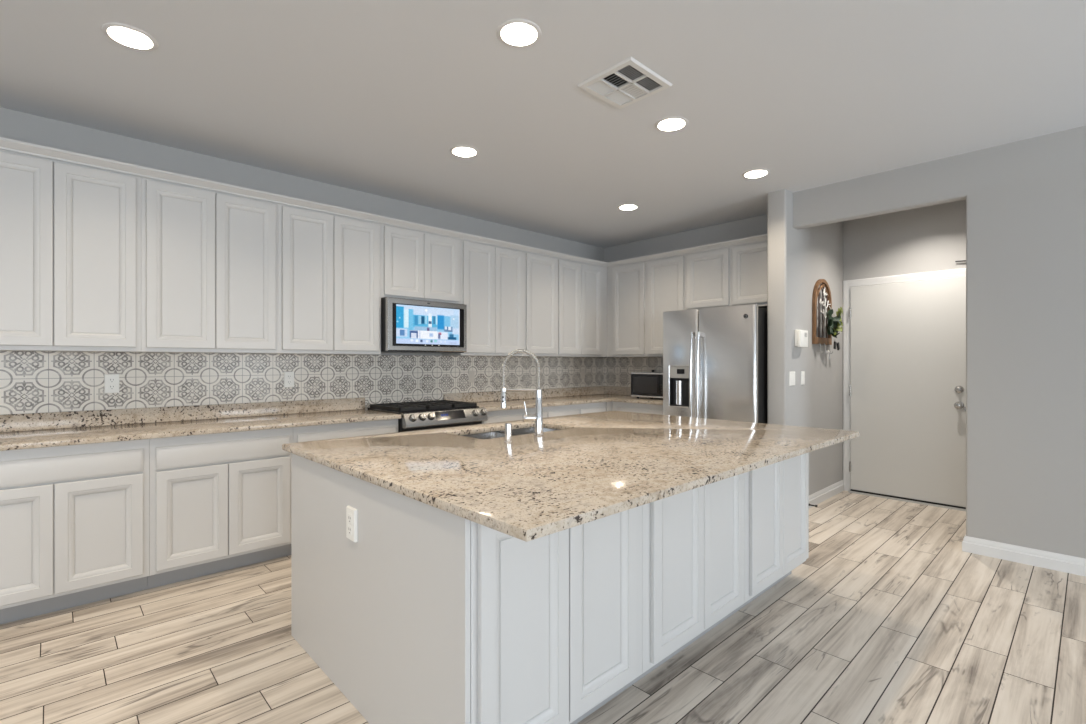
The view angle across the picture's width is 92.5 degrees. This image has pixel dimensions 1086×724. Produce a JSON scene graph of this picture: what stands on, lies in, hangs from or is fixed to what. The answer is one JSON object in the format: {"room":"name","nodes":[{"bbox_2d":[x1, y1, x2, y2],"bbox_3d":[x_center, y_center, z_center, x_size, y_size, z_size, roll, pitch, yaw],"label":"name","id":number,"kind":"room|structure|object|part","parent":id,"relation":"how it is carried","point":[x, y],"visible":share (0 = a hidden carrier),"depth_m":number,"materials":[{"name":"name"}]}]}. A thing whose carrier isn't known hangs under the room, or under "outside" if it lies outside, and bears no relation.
{"room":"kitchen","nodes":[
{"label":"kitchen","id":0,"kind":"room"},
{"bbox_2d":[0,107,603,414],"bbox_3d":[-2.484,-0.071,3.571,9.100,2.743,0.120,0,0,-43],"label":"wall","id":1,"kind":"structure","parent":0,"point":[14,125],"depth_m":3.80,"materials":[{"name":"grey paint"}]},
{"bbox_2d":[0,149,140,351],"bbox_3d":[-2.796,-0.598,2.969,0.768,1.064,0.324,0,0,-43],"label":"upper cabinet","id":2,"kind":"object","parent":1,"relation":"attached to","point":[70,233],"visible":1,"depth_m":2.89,"materials":[{"name":"grey paint"}]},
{"bbox_3d":[-2.823,-0.597,2.733,0.360,1.012,0.019,0,0,-43],"label":"cabinet door","id":3,"kind":"part","parent":2,"relation":"part of","materials":[{"name":"grey paint"}]},
{"bbox_3d":[-2.559,-0.597,2.983,0.358,1.012,0.019,0,0,-43],"label":"cabinet door","id":4,"kind":"part","parent":2,"relation":"part of","materials":[{"name":"grey paint"}]},
{"bbox_2d":[0,137,766,267],"bbox_3d":[-0.410,-1.144,3.831,5.420,0.052,2.303,0,0,-43],"label":"crown molding","id":5,"kind":"structure","parent":2,"relation":"attached to","point":[5,143],"depth_m":3.73,"materials":[{"name":"grey paint"}]},
{"bbox_2d":[141,177,277,353],"bbox_3d":[-2.239,-0.598,3.496,0.765,1.064,0.324,0,0,-43],"label":"upper cabinet","id":6,"kind":"object","parent":1,"relation":"attached to","point":[209,258],"visible":0.98,"depth_m":3.35,"materials":[{"name":"grey paint"}]},
{"bbox_3d":[-2.264,-0.597,3.262,0.359,1.012,0.019,0,0,-43],"label":"cabinet door","id":7,"kind":"part","parent":6,"relation":"part of","materials":[{"name":"grey paint"}]},
{"bbox_3d":[-2.000,-0.597,3.512,0.360,1.012,0.019,0,0,-43],"label":"cabinet door","id":8,"kind":"part","parent":6,"relation":"part of","materials":[{"name":"grey paint"}]},
{"bbox_2d":[270,203,380,354],"bbox_3d":[-1.680,-0.598,4.024,0.770,1.064,0.324,0,0,-43],"label":"upper cabinet","id":9,"kind":"object","parent":1,"relation":"attached to","point":[329,265],"visible":0.98,"depth_m":3.88,"materials":[{"name":"grey paint"}]},
{"bbox_3d":[-1.707,-0.597,3.789,0.358,1.012,0.019,0,0,-43],"label":"cabinet door","id":10,"kind":"part","parent":9,"relation":"part of","materials":[{"name":"grey paint"}]},
{"bbox_3d":[-1.443,-0.597,4.039,0.362,1.012,0.019,0,0,-43],"label":"cabinet door","id":11,"kind":"part","parent":9,"relation":"part of","materials":[{"name":"grey paint"}]},
{"bbox_2d":[0,351,662,414],"bbox_3d":[-0.736,0.217,4.186,5.436,0.566,1.387,0,0,-43],"label":"tile backsplash","id":12,"kind":"structure","parent":1,"relation":"attached to","point":[30,381],"depth_m":3.85,"materials":[{"name":"grey tile"}]},
{"bbox_2d":[104,374,118,392],"bbox_3d":[-2.704,0.132,3.262,0.072,0.118,0.008,0,0,-43],"label":"outlet","id":13,"kind":"object","parent":12,"relation":"attached to","point":[111,381],"visible":1,"depth_m":3.26,"materials":[{"name":"white plastic"}]},
{"bbox_2d":[108,377,114,382],"bbox_3d":[-2.702,0.111,3.260,0.034,0.033,0.003,0,0,-43],"label":"receptacle","id":14,"kind":"object","parent":13,"relation":"attached to","point":[110,379],"depth_m":3.26,"materials":[{"name":"white"}]},
{"bbox_2d":[108,384,114,389],"bbox_3d":[-2.702,0.153,3.260,0.034,0.033,0.003,0,0,-43],"label":"receptacle","id":15,"kind":"object","parent":13,"relation":"attached to","point":[110,386],"depth_m":3.26,"materials":[{"name":"white"}]},
{"bbox_2d":[284,372,293,386],"bbox_3d":[-1.943,0.130,3.981,0.072,0.118,0.008,0,0,-43],"label":"outlet","id":16,"kind":"object","parent":12,"relation":"attached to","point":[288,376],"visible":1,"depth_m":3.98,"materials":[{"name":"white plastic"}]},
{"bbox_2d":[468,371,474,382],"bbox_3d":[-0.706,0.140,5.152,0.072,0.118,0.009,0,0,-43],"label":"wall plate","id":17,"kind":"object","parent":12,"relation":"attached to","point":[471,374],"visible":1,"depth_m":5.14,"materials":[{"name":"beige plastic"}]},
{"bbox_2d":[581,369,584,378],"bbox_3d":[0.481,0.138,6.275,0.072,0.118,0.009,0,0,-43],"label":"wall plate","id":18,"kind":"object","parent":12,"relation":"attached to","point":[582,370],"visible":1,"depth_m":6.27,"materials":[{"name":"beige plastic"}]},
{"bbox_2d":[646,368,654,371],"bbox_3d":[1.250,0.100,6.037,0.006,0.072,0.118,0,0,-43],"label":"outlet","id":19,"kind":"object","parent":12,"relation":"attached to","point":[647,369],"visible":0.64,"depth_m":6.04,"materials":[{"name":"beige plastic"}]},
{"bbox_2d":[381,224,459,303],"bbox_3d":[-1.123,-0.827,4.552,0.763,0.606,0.324,0,0,-43],"label":"upper cabinet","id":20,"kind":"object","parent":1,"relation":"attached to","point":[416,265],"visible":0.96,"depth_m":4.40,"materials":[{"name":"grey paint"}]},
{"bbox_3d":[-1.150,-0.825,4.316,0.357,0.556,0.019,0,0,-43],"label":"cabinet door","id":21,"kind":"part","parent":20,"relation":"part of","materials":[{"name":"grey paint"}]},
{"bbox_2d":[381,297,466,352],"bbox_3d":[-1.088,-0.305,4.512,0.754,0.436,0.407,0,0,-43],"label":"screen","id":22,"kind":"object","parent":20,"relation":"attached to","point":[407,325],"visible":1,"depth_m":4.31,"materials":[{"name":"silver metal"}]},
{"bbox_3d":[-0.961,-0.304,4.385,0.683,0.335,0.040,0,0,-43],"label":"glass panel","id":23,"kind":"part","parent":22,"relation":"part of","materials":[{"name":"black"}]},
{"bbox_3d":[-0.887,-0.825,4.565,0.358,0.556,0.019,0,0,-43],"label":"cabinet door","id":24,"kind":"part","parent":20,"relation":"part of","materials":[{"name":"grey paint"}]},
{"bbox_2d":[442,239,523,355],"bbox_3d":[-0.567,-0.598,5.078,0.767,1.064,0.324,0,0,-43],"label":"upper cabinet","id":25,"kind":"object","parent":1,"relation":"attached to","point":[491,276],"visible":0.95,"depth_m":4.94,"materials":[{"name":"grey paint"}]},
{"bbox_3d":[-0.592,-0.597,4.844,0.360,1.012,0.019,0,0,-43],"label":"cabinet door","id":26,"kind":"part","parent":25,"relation":"part of","materials":[{"name":"grey paint"}]},
{"bbox_3d":[-0.328,-0.597,5.094,0.360,1.012,0.019,0,0,-43],"label":"cabinet door","id":27,"kind":"part","parent":25,"relation":"part of","materials":[{"name":"grey paint"}]},
{"bbox_2d":[524,251,556,356],"bbox_3d":[-0.117,-0.598,5.504,0.469,1.064,0.324,0,0,-43],"label":"upper cabinet","id":28,"kind":"object","parent":1,"relation":"attached to","point":[540,271],"visible":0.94,"depth_m":5.39,"materials":[{"name":"grey paint"}]},
{"bbox_2d":[547,258,606,356],"bbox_3d":[0.356,-0.598,5.951,0.831,1.064,0.324,0,0,-43],"label":"upper cabinet","id":29,"kind":"object","parent":1,"relation":"attached to","point":[581,287],"visible":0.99,"depth_m":5.80,"materials":[{"name":"grey paint"}]},
{"bbox_3d":[0.296,-0.597,5.684,0.349,1.012,0.019,0,0,-43],"label":"cabinet door","id":30,"kind":"part","parent":29,"relation":"part of","materials":[{"name":"grey paint"}]},
{"bbox_3d":[0.551,-0.597,5.926,0.347,1.012,0.019,0,0,-43],"label":"cabinet door","id":31,"kind":"part","parent":29,"relation":"part of","materials":[{"name":"grey paint"}]},
{"bbox_2d":[346,506,356,541],"bbox_3d":[-0.724,0.610,1.965,0.014,0.122,0.076,0,0,-43],"label":"outlet","id":32,"kind":"object","parent":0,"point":[351,513],"visible":1,"depth_m":1.95,"materials":[{"name":"white plastic"}]},
{"bbox_2d":[348,513,351,523],"bbox_3d":[-0.728,0.589,1.961,0.003,0.033,0.034,0,0,-43],"label":"receptacle","id":33,"kind":"object","parent":32,"relation":"attached to","point":[349,514],"depth_m":1.96,"materials":[{"name":"white"}]},
{"bbox_2d":[348,525,351,534],"bbox_3d":[-0.728,0.631,1.961,0.003,0.033,0.034,0,0,-43],"label":"receptacle","id":34,"kind":"object","parent":32,"relation":"attached to","point":[349,526],"depth_m":1.96,"materials":[{"name":"white"}]},
{"bbox_2d":[0,0,1085,247],"bbox_3d":[0.945,-1.443,0.675,10.100,0.001,9.200,0,0,-43],"label":"ceiling","id":35,"kind":"structure","parent":0,"point":[375,97],"depth_m":2.77,"materials":[{"name":"white paint"}]},
{"bbox_2d":[101,22,157,50],"bbox_3d":[-1.829,-1.477,2.305,0.199,0.082,0.199,0,0,-43],"label":"recessed light","id":36,"kind":"object","parent":35,"relation":"in","point":[128,36],"visible":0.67,"depth_m":2.34,"materials":[{"name":"white paint"}]},
{"bbox_2d":[450,145,478,157],"bbox_3d":[-0.537,-1.477,3.554,0.199,0.082,0.199,0,0,-43],"label":"recessed light","id":37,"kind":"object","parent":35,"relation":"in","point":[460,151],"visible":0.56,"depth_m":3.60,"materials":[{"name":"white paint"}]},
{"bbox_2d":[496,19,541,47],"bbox_3d":[-0.105,-1.477,2.281,0.199,0.082,0.199,0,0,-43],"label":"recessed light","id":38,"kind":"object","parent":35,"relation":"in","point":[517,33],"visible":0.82,"depth_m":2.32,"materials":[{"name":"white paint"}]},
{"bbox_2d":[577,57,672,108],"bbox_3d":[0.425,-1.437,2.698,0.356,0.012,0.344,0,0,-43],"label":"ceiling vent","id":39,"kind":"object","parent":35,"relation":"in","point":[627,82],"visible":1,"depth_m":2.68,"materials":[{"name":"white metal"}]},
{"bbox_3d":[0.306,-1.437,2.716,0.137,0.008,0.080,0,0,-43],"label":"louvre panel","id":40,"kind":"part","parent":39,"relation":"part of","materials":[{"name":"white paint"}]},
{"bbox_3d":[0.370,-1.437,2.647,0.124,0.007,0.079,0,0,-43],"label":"louvre panel","id":41,"kind":"part","parent":39,"relation":"part of","materials":[{"name":"white paint"}]},
{"bbox_3d":[0.414,-1.437,2.818,0.137,0.008,0.080,0,0,-43],"label":"louvre panel","id":42,"kind":"part","parent":39,"relation":"part of","materials":[{"name":"white paint"}]},
{"bbox_3d":[0.435,-1.437,2.579,0.137,0.006,0.081,0,0,-43],"label":"louvre panel","id":43,"kind":"part","parent":39,"relation":"part of","materials":[{"name":"white paint"}]},
{"bbox_3d":[0.479,-1.437,2.749,0.124,0.007,0.079,0,0,-43],"label":"louvre panel","id":44,"kind":"part","parent":39,"relation":"part of","materials":[{"name":"white paint"}]},
{"bbox_3d":[0.544,-1.437,2.681,0.137,0.006,0.081,0,0,-43],"label":"louvre panel","id":45,"kind":"part","parent":39,"relation":"part of","materials":[{"name":"white paint"}]},
{"bbox_2d":[617,204,638,209],"bbox_3d":[0.791,-1.477,4.824,0.199,0.082,0.199,0,0,-43],"label":"recessed light","id":46,"kind":"object","parent":35,"relation":"in","point":[624,206],"visible":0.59,"depth_m":4.88,"materials":[{"name":"white paint"}]},
{"bbox_2d":[655,116,687,131],"bbox_3d":[0.776,-1.477,3.146,0.199,0.082,0.199,0,0,-43],"label":"recessed light","id":47,"kind":"object","parent":35,"relation":"in","point":[673,123],"visible":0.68,"depth_m":3.19,"materials":[{"name":"white paint"}]},
{"bbox_2d":[742,169,769,178],"bbox_3d":[1.625,-1.477,3.970,0.199,0.082,0.199,0,0,-43],"label":"recessed light","id":48,"kind":"object","parent":35,"relation":"in","point":[755,173],"visible":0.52,"depth_m":4.01,"materials":[{"name":"white paint"}]},
{"bbox_2d":[0,490,1085,723],"bbox_3d":[0.910,1.301,0.780,11.600,0.002,9.400,0,0,-43],"label":"floor","id":49,"kind":"structure","parent":0,"point":[887,619],"depth_m":2.33,"materials":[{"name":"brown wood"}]},
{"bbox_2d":[0,439,148,623],"bbox_3d":[-2.690,0.862,2.863,0.776,0.876,0.615,0,0,-43],"label":"base cabinet","id":50,"kind":"object","parent":49,"relation":"on","point":[74,519],"visible":0.98,"depth_m":2.69,"materials":[{"name":"grey paint"}]},
{"bbox_3d":[-2.620,0.898,2.519,0.361,0.560,0.019,0,0,-43],"label":"cabinet door","id":51,"kind":"part","parent":50,"relation":"part of","materials":[{"name":"grey paint"}]},
{"bbox_3d":[-2.488,0.544,2.644,0.725,0.128,0.019,0,0,-43],"label":"drawer","id":52,"kind":"part","parent":50,"relation":"part of","materials":[{"name":"grey paint"}]},
{"bbox_3d":[-2.355,0.898,2.770,0.360,0.560,0.019,0,0,-43],"label":"cabinet door","id":53,"kind":"part","parent":50,"relation":"part of","materials":[{"name":"grey paint"}]},
{"bbox_2d":[147,427,292,588],"bbox_3d":[-2.131,0.862,3.392,0.763,0.876,0.615,0,0,-43],"label":"base cabinet","id":54,"kind":"object","parent":49,"relation":"on","point":[218,502],"visible":0.95,"depth_m":3.14,"materials":[{"name":"grey paint"}]},
{"bbox_3d":[-2.054,0.898,3.055,0.355,0.560,0.019,0,0,-43],"label":"cabinet door","id":55,"kind":"part","parent":54,"relation":"part of","materials":[{"name":"grey paint"}]},
{"bbox_3d":[-1.924,0.544,3.178,0.713,0.128,0.019,0,0,-43],"label":"drawer","id":56,"kind":"part","parent":54,"relation":"part of","materials":[{"name":"grey paint"}]},
{"bbox_3d":[-1.794,0.898,3.301,0.354,0.560,0.019,0,0,-43],"label":"cabinet door","id":57,"kind":"part","parent":54,"relation":"part of","materials":[{"name":"grey paint"}]},
{"bbox_2d":[289,419,397,554],"bbox_3d":[-1.578,0.862,3.916,0.758,0.876,0.615,0,0,-43],"label":"base cabinet","id":58,"kind":"object","parent":49,"relation":"on","point":[341,430],"visible":0.07,"depth_m":3.67,"materials":[{"name":"grey paint"}]},
{"bbox_2d":[0,397,400,450],"bbox_3d":[-2.129,0.359,3.378,2.301,0.130,0.641,0,0,-43],"label":"countertop","id":59,"kind":"structure","parent":58,"relation":"on","point":[48,429],"depth_m":3.28,"materials":[{"name":"stone"}]},
{"bbox_3d":[-1.372,0.544,3.700,0.714,0.128,0.019,0,0,-43],"label":"drawer","id":60,"kind":"part","parent":58,"relation":"part of","materials":[{"name":"grey paint"}]},
{"bbox_2d":[291,453,469,723],"bbox_3d":[-0.700,0.863,1.964,0.018,0.875,1.431,0,0,-43],"label":"island end panel","id":61,"kind":"object","parent":49,"relation":"on","point":[384,615],"visible":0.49,"depth_m":1.79,"materials":[{"name":"grey paint"}]},
{"bbox_2d":[367,400,487,431],"bbox_3d":[-0.969,0.825,4.395,0.770,0.950,0.707,0,0,-43],"label":"gas range","id":62,"kind":"object","parent":49,"relation":"on","point":[419,415],"visible":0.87,"depth_m":4.20,"materials":[{"name":"silver metal"}]},
{"bbox_3d":[-0.982,0.417,3.952,0.048,0.054,0.047,0,0,-43],"label":"knob","id":63,"kind":"part","parent":62,"relation":"part of","materials":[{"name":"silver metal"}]},
{"bbox_2d":[367,406,478,413],"bbox_3d":[-1.015,0.389,4.434,0.756,0.022,0.555,0,0,-43],"label":"cooktop","id":64,"kind":"object","parent":62,"relation":"in","point":[391,409],"depth_m":4.18,"materials":[{"name":"black metal"}]},
{"bbox_3d":[-0.923,0.417,4.008,0.048,0.054,0.047,0,0,-43],"label":"knob","id":65,"kind":"part","parent":62,"relation":"part of","materials":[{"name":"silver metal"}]},
{"bbox_3d":[-0.789,0.441,4.206,0.764,0.113,0.118,0,0,-43],"label":"control panel","id":66,"kind":"part","parent":62,"relation":"part of","materials":[{"name":"silver metal"}]},
{"bbox_2d":[482,407,546,423],"bbox_3d":[-0.448,0.862,4.985,0.791,0.876,0.615,0,0,-43],"label":"base cabinet","id":67,"kind":"object","parent":49,"relation":"on","point":[514,414],"visible":0.04,"depth_m":4.71,"materials":[{"name":"grey paint"}]},
{"bbox_3d":[-0.240,0.544,4.771,0.766,0.128,0.019,0,0,-43],"label":"drawer","id":68,"kind":"part","parent":67,"relation":"part of","materials":[{"name":"grey paint"}]},
{"bbox_2d":[470,505,641,723],"bbox_3d":[-0.015,0.863,1.839,0.803,0.875,0.350,0,0,-43],"label":"base cabinet","id":69,"kind":"object","parent":49,"relation":"on","point":[556,618],"visible":0.65,"depth_m":1.66,"materials":[{"name":"grey paint"}]},
{"bbox_3d":[-0.049,0.808,1.579,0.356,0.732,0.019,0,0,-43],"label":"cabinet door","id":70,"kind":"part","parent":69,"relation":"part of","materials":[{"name":"grey paint"}]},
{"bbox_3d":[0.215,0.808,1.828,0.359,0.732,0.019,0,0,-43],"label":"cabinet door","id":71,"kind":"part","parent":69,"relation":"part of","materials":[{"name":"grey paint"}]},
{"bbox_2d":[547,404,578,416],"bbox_3d":[0.006,0.862,5.414,0.456,0.876,0.615,0,0,-43],"label":"base cabinet","id":72,"kind":"object","parent":49,"relation":"on","point":[552,411],"visible":0.07,"depth_m":5.19,"materials":[{"name":"grey paint"}]},
{"bbox_3d":[0.210,0.544,5.197,0.436,0.128,0.019,0,0,-43],"label":"drawer","id":73,"kind":"part","parent":72,"relation":"part of","materials":[{"name":"grey paint"}]},
{"bbox_2d":[579,402,605,413],"bbox_3d":[0.328,0.862,5.719,0.429,0.876,0.615,0,0,-43],"label":"base cabinet","id":74,"kind":"object","parent":49,"relation":"on","point":[601,406],"visible":0.1,"depth_m":5.49,"materials":[{"name":"grey paint"}]},
{"bbox_3d":[0.531,0.544,5.500,0.400,0.128,0.019,0,0,-43],"label":"drawer","id":75,"kind":"part","parent":74,"relation":"part of","materials":[{"name":"grey paint"}]},
{"bbox_2d":[606,402,662,414],"bbox_3d":[0.997,0.862,5.821,0.680,0.876,1.379,0,0,-43],"label":"base cabinet","id":76,"kind":"object","parent":49,"relation":"on","point":[610,406],"visible":0.07,"depth_m":5.47,"materials":[{"name":"grey paint"}]},
{"bbox_2d":[443,386,662,410],"bbox_3d":[0.385,0.359,5.245,2.362,0.130,1.384,0,0,-43],"label":"countertop","id":77,"kind":"structure","parent":76,"relation":"on","point":[490,400],"depth_m":5.51,"materials":[{"name":"stone"}]},
{"bbox_2d":[631,372,662,397],"bbox_3d":[1.266,0.250,5.645,0.361,0.285,0.502,0,0,-43],"label":"microwave","id":78,"kind":"object","parent":77,"relation":"on","point":[643,384],"visible":0.5,"depth_m":5.55,"materials":[{"name":"black metal"}]},
{"bbox_3d":[1.269,0.239,5.395,0.020,0.228,0.135,0,0,-43],"label":"control panel","id":79,"kind":"part","parent":78,"relation":"part of","materials":[{"name":"black glass"}]},
{"bbox_3d":[1.037,0.544,5.393,0.019,0.128,0.663,0,0,-43],"label":"drawer","id":80,"kind":"part","parent":76,"relation":"part of","materials":[{"name":"grey paint"}]},
{"bbox_2d":[625,473,743,689],"bbox_3d":[0.587,0.863,2.408,0.852,0.875,0.350,0,0,-43],"label":"base cabinet","id":81,"kind":"object","parent":49,"relation":"on","point":[693,540],"visible":0.59,"depth_m":2.23,"materials":[{"name":"grey paint"}]},
{"bbox_3d":[0.564,0.808,2.159,0.380,0.732,0.019,0,0,-43],"label":"cabinet door","id":82,"kind":"part","parent":81,"relation":"part of","materials":[{"name":"grey paint"}]},
{"bbox_3d":[0.840,0.808,2.420,0.369,0.732,0.019,0,0,-43],"label":"cabinet door","id":83,"kind":"part","parent":81,"relation":"part of","materials":[{"name":"grey paint"}]},
{"bbox_2d":[663,304,766,423],"bbox_3d":[1.708,0.403,4.894,0.852,1.779,0.913,0,0,-43],"label":"fridge","id":84,"kind":"object","parent":49,"relation":"on","point":[715,358],"visible":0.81,"depth_m":4.58,"materials":[{"name":"silver metal"}]},
{"bbox_3d":[1.284,0.090,4.843,0.034,0.110,0.222,0,0,-43],"label":"dispenser panel","id":85,"kind":"part","parent":84,"relation":"part of","materials":[{"name":"grey plastic"}]},
{"bbox_3d":[1.282,0.376,4.862,0.050,1.725,0.374,0,0,-43],"label":"door","id":86,"kind":"part","parent":84,"relation":"part of","materials":[{"name":"silver metal"}]},
{"bbox_3d":[1.349,0.255,4.709,0.078,1.064,0.024,0,0,-43],"label":"handle","id":87,"kind":"part","parent":84,"relation":"part of","materials":[{"name":"silver metal"}]},
{"bbox_3d":[1.395,0.255,4.661,0.078,1.064,0.024,0,0,-43],"label":"handle","id":88,"kind":"part","parent":84,"relation":"part of","materials":[{"name":"silver metal"}]},
{"bbox_3d":[1.598,0.376,4.528,0.050,1.725,0.533,0,0,-43],"label":"door","id":89,"kind":"part","parent":84,"relation":"part of","materials":[{"name":"silver metal"}]},
{"bbox_2d":[728,453,808,616],"bbox_3d":[1.191,0.863,2.980,0.809,0.875,0.350,0,0,-43],"label":"base cabinet","id":90,"kind":"object","parent":49,"relation":"on","point":[776,495],"visible":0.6,"depth_m":2.83,"materials":[{"name":"grey paint"}]},
{"bbox_3d":[1.182,0.808,2.744,0.376,0.732,0.019,0,0,-43],"label":"cabinet door","id":91,"kind":"part","parent":90,"relation":"part of","materials":[{"name":"grey paint"}]},
{"bbox_3d":[1.456,0.808,3.003,0.369,0.732,0.019,0,0,-43],"label":"cabinet door","id":92,"kind":"part","parent":90,"relation":"part of","materials":[{"name":"grey paint"}]},
{"bbox_3d":[0.090,0.862,2.937,2.466,0.875,1.099,0,0,-43],"label":"cabinet","id":93,"kind":"object","parent":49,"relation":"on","visible":0},
{"bbox_2d":[282,411,858,541],"bbox_3d":[0.271,0.408,2.741,2.538,0.031,1.782,0,0,-43],"label":"countertop","id":94,"kind":"structure","parent":93,"relation":"on","point":[597,465],"depth_m":2.11,"materials":[{"name":"stone"}]},
{"bbox_2d":[504,423,512,442],"bbox_3d":[-0.171,0.346,2.563,0.042,0.093,0.042,0,0,-43],"label":"air gap cap","id":95,"kind":"object","parent":94,"relation":"on","point":[508,426],"visible":1,"depth_m":2.55,"materials":[{"name":"silver metal"}]},
{"bbox_2d":[463,427,556,438],"bbox_3d":[-0.172,0.520,3.045,0.737,0.190,0.390,0,0,-43],"label":"sink","id":96,"kind":"object","parent":94,"relation":"in","point":[490,435],"visible":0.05,"depth_m":3.17,"materials":[{"name":"silver metal"}]},
{"bbox_3d":[-0.304,0.520,2.920,0.374,0.190,0.390,0,0,-43],"label":"bowl","id":97,"kind":"part","parent":96,"relation":"part of","materials":[{"name":"silver metal"}]},
{"bbox_3d":[-0.028,0.520,3.182,0.339,0.190,0.390,0,0,-43],"label":"bowl","id":98,"kind":"part","parent":96,"relation":"part of","materials":[{"name":"silver metal"}]},
{"bbox_2d":[500,349,543,435],"bbox_3d":[-0.118,0.159,2.823,0.248,0.466,0.071,0,0,12],"label":"tap","id":99,"kind":"object","parent":94,"relation":"on","point":[537,417],"visible":1,"depth_m":2.80,"materials":[{"name":"silver metal"}]},
{"bbox_3d":[-0.128,0.150,2.842,0.220,0.016,0.037,0,0,12],"label":"holder arm","id":100,"kind":"part","parent":99,"relation":"part of","materials":[{"name":"silver metal"}]},
{"bbox_3d":[-0.074,0.265,2.806,0.072,0.112,0.042,0,0,-3],"label":"lever","id":101,"kind":"part","parent":99,"relation":"part of","materials":[{"name":"silver metal"}]},
{"bbox_2d":[534,389,543,435],"bbox_3d":[-0.023,0.268,2.809,0.056,0.250,0.056,0,0,-43],"label":"tap","id":102,"kind":"object","parent":99,"relation":"on","point":[538,416],"depth_m":2.79,"materials":[{"name":"silver metal"}]},
{"bbox_2d":[604,215,766,386],"bbox_3d":[1.616,-0.071,5.764,0.130,2.743,2.330,0,0,-43],"label":"wall","id":103,"kind":"structure","parent":0,"point":[754,226],"depth_m":5.67,"materials":[{"name":"grey paint"}]},
{"bbox_2d":[607,261,646,356],"bbox_3d":[1.053,-0.598,6.027,0.324,1.064,0.561,0,0,-43],"label":"upper cabinet","id":104,"kind":"object","parent":103,"relation":"attached to","point":[626,284],"visible":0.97,"depth_m":5.91,"materials":[{"name":"grey paint"}]},
{"bbox_2d":[647,254,685,356],"bbox_3d":[1.413,-0.598,5.646,0.324,1.064,0.485,0,0,-43],"label":"upper cabinet","id":105,"kind":"object","parent":103,"relation":"attached to","point":[666,277],"visible":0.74,"depth_m":5.58,"materials":[{"name":"grey paint"}]},
{"bbox_2d":[686,240,766,309],"bbox_3d":[1.915,-0.826,5.116,0.324,0.608,0.973,0,0,-43],"label":"upper cabinet","id":106,"kind":"object","parent":103,"relation":"attached to","point":[733,275],"visible":0.76,"depth_m":5.02,"materials":[{"name":"grey paint"}]},
{"bbox_3d":[1.638,-0.828,5.186,0.019,0.551,0.456,0,0,-43],"label":"cabinet door","id":107,"kind":"part","parent":106,"relation":"part of","materials":[{"name":"grey paint"}]},
{"bbox_3d":[1.975,-0.828,4.831,0.019,0.551,0.451,0,0,-43],"label":"cabinet door","id":108,"kind":"part","parent":106,"relation":"part of","materials":[{"name":"grey paint"}]},
{"bbox_2d":[767,189,842,494],"bbox_3d":[2.495,-0.071,4.882,1.465,2.743,0.160,0,0,-43],"label":"wall","id":109,"kind":"structure","parent":0,"point":[796,259],"depth_m":4.58,"materials":[{"name":"grey paint"}]},
{"bbox_2d":[789,372,794,385],"bbox_3d":[2.114,0.136,4.404,0.116,0.118,0.009,0,0,-43],"label":"light switch","id":110,"kind":"object","parent":109,"relation":"attached to","point":[791,374],"visible":1,"depth_m":4.39,"materials":[{"name":"white plastic"}]},
{"bbox_2d":[795,330,807,346],"bbox_3d":[2.225,-0.206,4.477,0.178,0.148,0.056,0,0,-43],"label":"alarm keypad","id":111,"kind":"object","parent":109,"relation":"attached to","point":[801,336],"visible":1,"depth_m":4.43,"materials":[{"name":"white plastic"}]},
{"bbox_2d":[801,371,804,384],"bbox_3d":[2.283,0.136,4.564,0.072,0.118,0.009,0,0,-43],"label":"light switch","id":112,"kind":"object","parent":109,"relation":"attached to","point":[802,372],"visible":1,"depth_m":4.56,"materials":[{"name":"white plastic"}]},
{"bbox_2d":[812,279,832,353],"bbox_3d":[2.626,-0.430,4.847,0.434,0.697,0.067,0,0,-43],"label":"wall decor","id":113,"kind":"object","parent":109,"relation":"attached to","point":[826,291],"visible":0.94,"depth_m":4.79,"materials":[{"name":"brown wood"}]},
{"bbox_3d":[2.613,-0.201,4.861,0.370,0.062,0.030,0,0,-43],"label":"rail","id":114,"kind":"part","parent":113,"relation":"part of","materials":[{"name":"brown wood"}]},
{"bbox_2d":[826,307,842,337],"bbox_3d":[2.765,-0.379,4.882,0.601,0.308,0.115,0,0,-43],"label":"greenery sprig","id":115,"kind":"object","parent":113,"relation":"attached to","point":[834,323],"visible":1,"depth_m":4.80,"materials":[{"name":"green plant"}]},
{"bbox_2d":[829,341,839,358],"bbox_3d":[2.744,-0.115,4.895,0.271,0.170,0.018,0,0,-43],"label":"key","id":116,"kind":"object","parent":113,"relation":"hanging from","point":[836,344],"visible":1,"depth_m":4.91,"materials":[{"name":"black metal"}]},
{"bbox_2d":[809,480,843,507],"bbox_3d":[2.486,1.248,4.851,1.444,0.105,0.162,0,0,-43],"label":"baseboard","id":117,"kind":"structure","parent":109,"relation":"attached to","point":[830,491],"depth_m":4.93,"materials":[{"name":"white paint"}]},
{"bbox_2d":[843,200,965,285],"bbox_3d":[3.884,-0.071,4.537,0.120,2.743,2.570,0,0,-43],"label":"wall","id":118,"kind":"structure","parent":0,"point":[932,238],"depth_m":4.92,"materials":[{"name":"grey paint"}]},
{"bbox_2d":[843,268,965,510],"bbox_3d":[3.395,0.234,4.890,0.105,2.133,1.059,0,0,-43],"label":"door","id":119,"kind":"structure","parent":118,"relation":"in","point":[904,343],"depth_m":4.89,"materials":[{"name":"grey paint"}]},
{"bbox_3d":[3.661,0.378,4.581,0.068,0.068,0.068,0,0,-43],"label":"knob","id":120,"kind":"part","parent":119,"relation":"part of","materials":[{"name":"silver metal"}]},
{"bbox_2d":[793,126,1085,558],"bbox_3d":[4.366,-0.071,2.129,0.110,2.743,6.409,0,0,-43],"label":"wall","id":121,"kind":"structure","parent":0,"point":[1025,199],"depth_m":3.38,"materials":[{"name":"grey paint"}]},
{"bbox_2d":[962,535,1085,576],"bbox_3d":[4.639,1.248,1.829,0.127,0.105,4.957,0,0,-43],"label":"baseboard","id":122,"kind":"structure","parent":121,"relation":"attached to","point":[1019,554],"depth_m":3.35,"materials":[{"name":"white paint"}]}
]}

